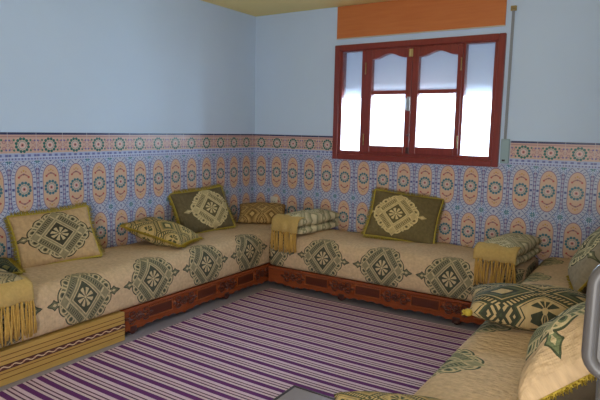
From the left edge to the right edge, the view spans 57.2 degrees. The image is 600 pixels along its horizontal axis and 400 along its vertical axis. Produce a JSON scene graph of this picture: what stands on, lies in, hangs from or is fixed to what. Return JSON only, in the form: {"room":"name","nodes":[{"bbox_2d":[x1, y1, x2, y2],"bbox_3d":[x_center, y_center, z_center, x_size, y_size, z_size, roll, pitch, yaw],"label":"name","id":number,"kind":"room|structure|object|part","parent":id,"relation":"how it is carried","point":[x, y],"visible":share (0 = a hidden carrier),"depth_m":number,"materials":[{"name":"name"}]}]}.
{"room":"traditional dwelling","nodes":[
{"label":"traditional dwelling","id":0,"kind":"room"},
{"bbox_2d":[0,0,255,133],"bbox_3d":[-2.169,-0.377,3.797,0.250,2.700,6.200,6,9,33],"label":"wall","id":1,"kind":"structure","parent":0,"point":[67,66],"depth_m":4.56,"materials":[{"name":"blue paint"}]},
{"bbox_2d":[0,132,254,260],"bbox_3d":[-2.074,0.257,3.807,0.007,1.443,5.700,6,9,33],"label":"wall tiles","id":2,"kind":"structure","parent":1,"relation":"attached to","point":[123,177],"depth_m":4.58,"materials":[{"name":"tile"}]},
{"bbox_2d":[0,281,481,391],"bbox_3d":[-0.126,1.234,2.636,5.200,0.120,6.200,6,9,33],"label":"floor","id":3,"kind":"structure","parent":0,"point":[156,325],"depth_m":4.52,"materials":[{"name":"grey tile"}]},
{"bbox_2d":[0,311,124,386],"bbox_3d":[-2.030,0.947,3.291,0.693,0.207,1.858,6,9,33],"label":"blanket","id":4,"kind":"object","parent":3,"relation":"on","point":[29,357],"visible":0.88,"depth_m":3.46,"materials":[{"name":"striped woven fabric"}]},
{"bbox_2d":[119,262,271,333],"bbox_3d":[-0.887,0.744,5.063,0.676,0.206,2.360,6,9,33],"label":"bench","id":5,"kind":"object","parent":3,"relation":"on","point":[136,316],"visible":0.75,"depth_m":4.46,"materials":[{"name":"brown wood"}]},
{"bbox_2d":[0,222,278,347],"bbox_3d":[-1.390,0.569,4.249,0.705,0.325,4.225,6,9,33],"label":"mattress","id":6,"kind":"object","parent":5,"relation":"on","point":[68,293],"visible":0.68,"depth_m":4.02,"materials":[{"name":"beige fabric"}]},
{"bbox_2d":[0,256,26,274],"bbox_3d":[-2.018,0.448,3.535,0.414,0.116,0.374,-6,10,-43],"label":"cushion","id":7,"kind":"object","parent":6,"relation":"on","point":[7,264],"visible":0.73,"depth_m":3.56,"materials":[{"name":"green fabric"}]},
{"bbox_2d":[0,268,36,347],"bbox_3d":[-1.923,0.609,3.273,0.657,0.392,0.371,6,9,33],"label":"folded throw","id":8,"kind":"object","parent":6,"relation":"on","point":[15,289],"visible":1,"depth_m":3.17,"materials":[{"name":"beige fabric"}]},
{"bbox_2d":[3,202,104,267],"bbox_3d":[-1.761,0.266,3.970,0.650,0.453,0.254,-5,10,-42],"label":"cushion","id":9,"kind":"object","parent":6,"relation":"on","point":[50,236],"visible":0.84,"depth_m":3.91,"materials":[{"name":"beige fabric"}]},
{"bbox_2d":[120,217,204,247],"bbox_3d":[-1.163,0.273,4.670,0.605,0.236,0.441,3,8,16],"label":"cushion","id":10,"kind":"object","parent":6,"relation":"on","point":[159,232],"visible":0.98,"depth_m":4.53,"materials":[{"name":"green fabric"}]},
{"bbox_2d":[167,184,237,233],"bbox_3d":[-0.930,0.105,5.261,0.688,0.489,0.249,-6,10,-44],"label":"cushion","id":11,"kind":"object","parent":6,"relation":"on","point":[203,210],"visible":0.85,"depth_m":5.20,"materials":[{"name":"green fabric"}]},
{"bbox_2d":[238,202,284,223],"bbox_3d":[-0.399,0.135,5.808,0.500,0.204,0.311,1,7,-2],"label":"cushion","id":12,"kind":"object","parent":6,"relation":"on","point":[255,212],"visible":0.91,"depth_m":5.71,"materials":[{"name":"brown fabric"}]},
{"bbox_3d":[-1.063,0.823,4.199,0.010,0.087,0.246,6,9,33],"label":"panel moulding","id":13,"kind":"part","parent":5,"relation":"part of","materials":[{"name":"orange wood"}]},
{"bbox_3d":[-0.781,0.774,4.627,0.010,0.087,0.246,6,9,33],"label":"panel moulding","id":14,"kind":"part","parent":5,"relation":"part of","materials":[{"name":"orange wood"}]},
{"bbox_3d":[-0.499,0.725,5.056,0.010,0.087,0.246,6,9,33],"label":"panel moulding","id":15,"kind":"part","parent":5,"relation":"part of","materials":[{"name":"orange wood"}]},
{"bbox_2d":[0,288,474,399],"bbox_3d":[-0.538,1.135,2.824,2.200,0.010,4.300,6,9,33],"label":"striped rug","id":16,"kind":"object","parent":3,"relation":"on","point":[263,344],"visible":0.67,"depth_m":3.61,"materials":[{"name":"purple fabric"}]},
{"bbox_2d":[273,385,334,399],"bbox_3d":[0.055,1.065,2.269,0.532,0.292,0.500,6,9,33],"label":"table","id":17,"kind":"object","parent":16,"relation":"on","point":[295,392],"visible":1,"depth_m":2.50,"materials":[{"name":"grey"}]},
{"bbox_2d":[268,264,485,324],"bbox_3d":[0.831,0.793,4.951,2.290,0.206,0.676,6,9,33],"label":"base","id":18,"kind":"object","parent":3,"relation":"on","point":[396,298],"visible":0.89,"depth_m":4.68,"materials":[{"name":"brown wood"}]},
{"bbox_3d":[0.148,0.745,5.001,0.246,0.087,0.010,6,9,33],"label":"panel moulding","id":19,"kind":"part","parent":18,"relation":"part of","materials":[{"name":"orange wood"}]},
{"bbox_3d":[0.579,0.789,4.723,0.246,0.087,0.010,6,9,33],"label":"panel moulding","id":20,"kind":"part","parent":18,"relation":"part of","materials":[{"name":"orange wood"}]},
{"bbox_3d":[0.660,0.737,4.678,2.290,0.032,0.046,6,9,33],"label":"rail","id":21,"kind":"part","parent":18,"relation":"part of","materials":[{"name":"brown wood"}]},
{"bbox_2d":[269,229,537,301],"bbox_3d":[0.838,0.529,4.906,2.285,0.327,0.694,6,9,33],"label":"mattress","id":22,"kind":"object","parent":18,"relation":"on","point":[440,269],"visible":0.75,"depth_m":4.63,"materials":[{"name":"beige fabric"}]},
{"bbox_2d":[270,209,339,253],"bbox_3d":[0.065,0.280,5.354,0.314,0.361,0.717,7,9,39],"label":"folded throw","id":23,"kind":"object","parent":22,"relation":"on","point":[314,220],"visible":1,"depth_m":5.14,"materials":[{"name":"beige fabric"}]},
{"bbox_2d":[361,187,446,243],"bbox_3d":[0.948,0.158,5.042,0.748,0.524,0.274,4,8,24],"label":"cushion","id":24,"kind":"object","parent":22,"relation":"on","point":[394,216],"visible":0.94,"depth_m":4.98,"materials":[{"name":"green fabric"}]},
{"bbox_2d":[473,233,541,284],"bbox_3d":[1.644,0.454,4.304,0.328,0.347,0.727,7,9,38],"label":"folded throw","id":25,"kind":"object","parent":22,"relation":"on","point":[514,249],"visible":0.98,"depth_m":4.08,"materials":[{"name":"beige fabric"}]},
{"bbox_3d":[1.010,0.834,4.444,0.246,0.087,0.010,6,9,33],"label":"panel moulding","id":26,"kind":"part","parent":18,"relation":"part of","materials":[{"name":"orange wood"}]},
{"bbox_2d":[581,265,599,399],"bbox_3d":[0.765,0.770,1.130,0.427,1.219,0.392,6,9,33],"label":"chair","id":27,"kind":"object","parent":3,"relation":"on","point":[590,349],"visible":1,"depth_m":1.30,"materials":[{"name":"grey plastic"}]},
{"bbox_3d":[0.719,0.878,1.370,0.036,0.941,0.064,6,9,33],"label":"leg","id":28,"kind":"part","parent":27,"relation":"part of","materials":[{"name":"grey metal"}]},
{"bbox_3d":[0.859,0.299,1.205,0.365,0.235,0.010,6,9,33],"label":"panel","id":29,"kind":"part","parent":27,"relation":"part of","materials":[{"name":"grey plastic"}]},
{"bbox_3d":[1.416,1.051,3.019,0.776,0.206,3.300,6,9,33],"label":"bench","id":30,"kind":"object","parent":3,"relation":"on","visible":0,"materials":[{"name":"beige patterned upholstery fabric"},{"name":"carved brown wood"}]},
{"bbox_2d":[414,257,570,399],"bbox_3d":[1.412,0.788,2.973,0.802,0.326,3.330,6,9,33],"label":"mattress","id":31,"kind":"object","parent":30,"relation":"on","point":[489,365],"visible":0.48,"depth_m":2.37,"materials":[{"name":"beige fabric"}]},
{"bbox_2d":[334,391,440,399],"bbox_3d":[0.293,0.713,1.759,0.380,0.126,0.340,2,8,5],"label":"cushion","id":32,"kind":"object","parent":31,"relation":"on","point":[352,395],"visible":1,"depth_m":1.84,"materials":[{"name":"beige fabric"}]},
{"bbox_2d":[462,283,585,331],"bbox_3d":[1.206,0.560,2.832,0.708,0.234,0.407,4,8,18],"label":"cushion","id":33,"kind":"object","parent":31,"relation":"on","point":[525,307],"visible":0.84,"depth_m":2.74,"materials":[{"name":"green fabric"}]},
{"bbox_2d":[517,301,596,399],"bbox_3d":[1.042,0.550,1.997,0.431,0.397,0.625,5,8,29],"label":"cushion","id":34,"kind":"object","parent":31,"relation":"on","point":[554,368],"visible":0.89,"depth_m":1.85,"materials":[{"name":"beige fabric"}]},
{"bbox_2d":[566,228,599,293],"bbox_3d":[1.900,0.363,3.491,0.346,0.457,0.614,4,8,23],"label":"cushion","id":35,"kind":"object","parent":31,"relation":"on","point":[586,259],"visible":0.69,"depth_m":3.36,"materials":[{"name":"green fabric"}]},
{"bbox_2d":[201,0,390,16],"bbox_3d":[-0.070,-1.563,2.279,5.200,0.120,6.200,6,9,33],"label":"ceiling","id":36,"kind":"structure","parent":0,"point":[255,8],"depth_m":5.34,"materials":[{"name":"beige paint"}]},
{"bbox_2d":[255,0,599,163],"bbox_3d":[1.531,-0.448,4.931,4.700,2.700,0.250,6,9,33],"label":"wall","id":37,"kind":"structure","parent":0,"point":[554,96],"depth_m":4.56,"materials":[{"name":"blue paint"}]},
{"bbox_2d":[271,196,277,202],"bbox_3d":[-0.284,0.013,6.008,0.084,0.100,0.020,6,9,33],"label":"wall socket","id":38,"kind":"object","parent":37,"relation":"attached to","point":[273,199],"visible":0.69,"depth_m":6.00,"materials":[{"name":"beige plastic"}]},
{"bbox_2d":[332,33,506,166],"bbox_3d":[1.019,-0.898,5.047,1.616,1.109,0.152,6,9,33],"label":"window","id":39,"kind":"structure","parent":37,"relation":"in","point":[413,50],"depth_m":5.01,"materials":[{"name":"red wood"}]},
{"bbox_3d":[0.828,-0.925,5.177,0.472,0.960,0.060,6,9,33],"label":"sash","id":40,"kind":"part","parent":39,"relation":"part of","materials":[{"name":"red wood"}]},
{"bbox_3d":[0.979,-0.878,5.015,0.032,0.130,0.052,6,9,33],"label":"handle","id":41,"kind":"part","parent":39,"relation":"part of","materials":[{"name":"silver metal"}]},
{"bbox_2d":[346,43,494,97],"bbox_3d":[1.108,-1.243,5.130,1.574,0.560,0.020,6,9,33],"label":"roller shutter","id":42,"kind":"object","parent":39,"relation":"attached to","point":[438,69],"visible":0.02,"depth_m":5.06,"materials":[{"name":"white"}]},
{"bbox_3d":[1.219,-0.885,4.924,0.454,0.960,0.060,6,9,33],"label":"sash","id":43,"kind":"part","parent":39,"relation":"part of","materials":[{"name":"red wood"}]},
{"bbox_2d":[337,0,506,39],"bbox_3d":[1.034,-1.660,4.955,1.590,0.311,0.024,6,9,33],"label":"box","id":44,"kind":"object","parent":37,"relation":"attached to","point":[393,17],"visible":1,"depth_m":4.94,"materials":[{"name":"orange wood"}]},
{"bbox_2d":[254,134,599,265],"bbox_3d":[1.088,0.151,5.136,3.840,1.443,0.007,6,9,33],"label":"wall tiles","id":45,"kind":"structure","parent":37,"relation":"attached to","point":[549,192],"depth_m":4.86,"materials":[{"name":"tile"}]},
{"bbox_2d":[500,5,516,163],"bbox_3d":[1.737,-0.948,4.566,0.070,1.288,0.035,6,9,33],"label":"strap","id":46,"kind":"object","parent":37,"relation":"attached to","point":[505,143],"visible":1,"depth_m":4.59,"materials":[{"name":"grey fabric"}]}
]}

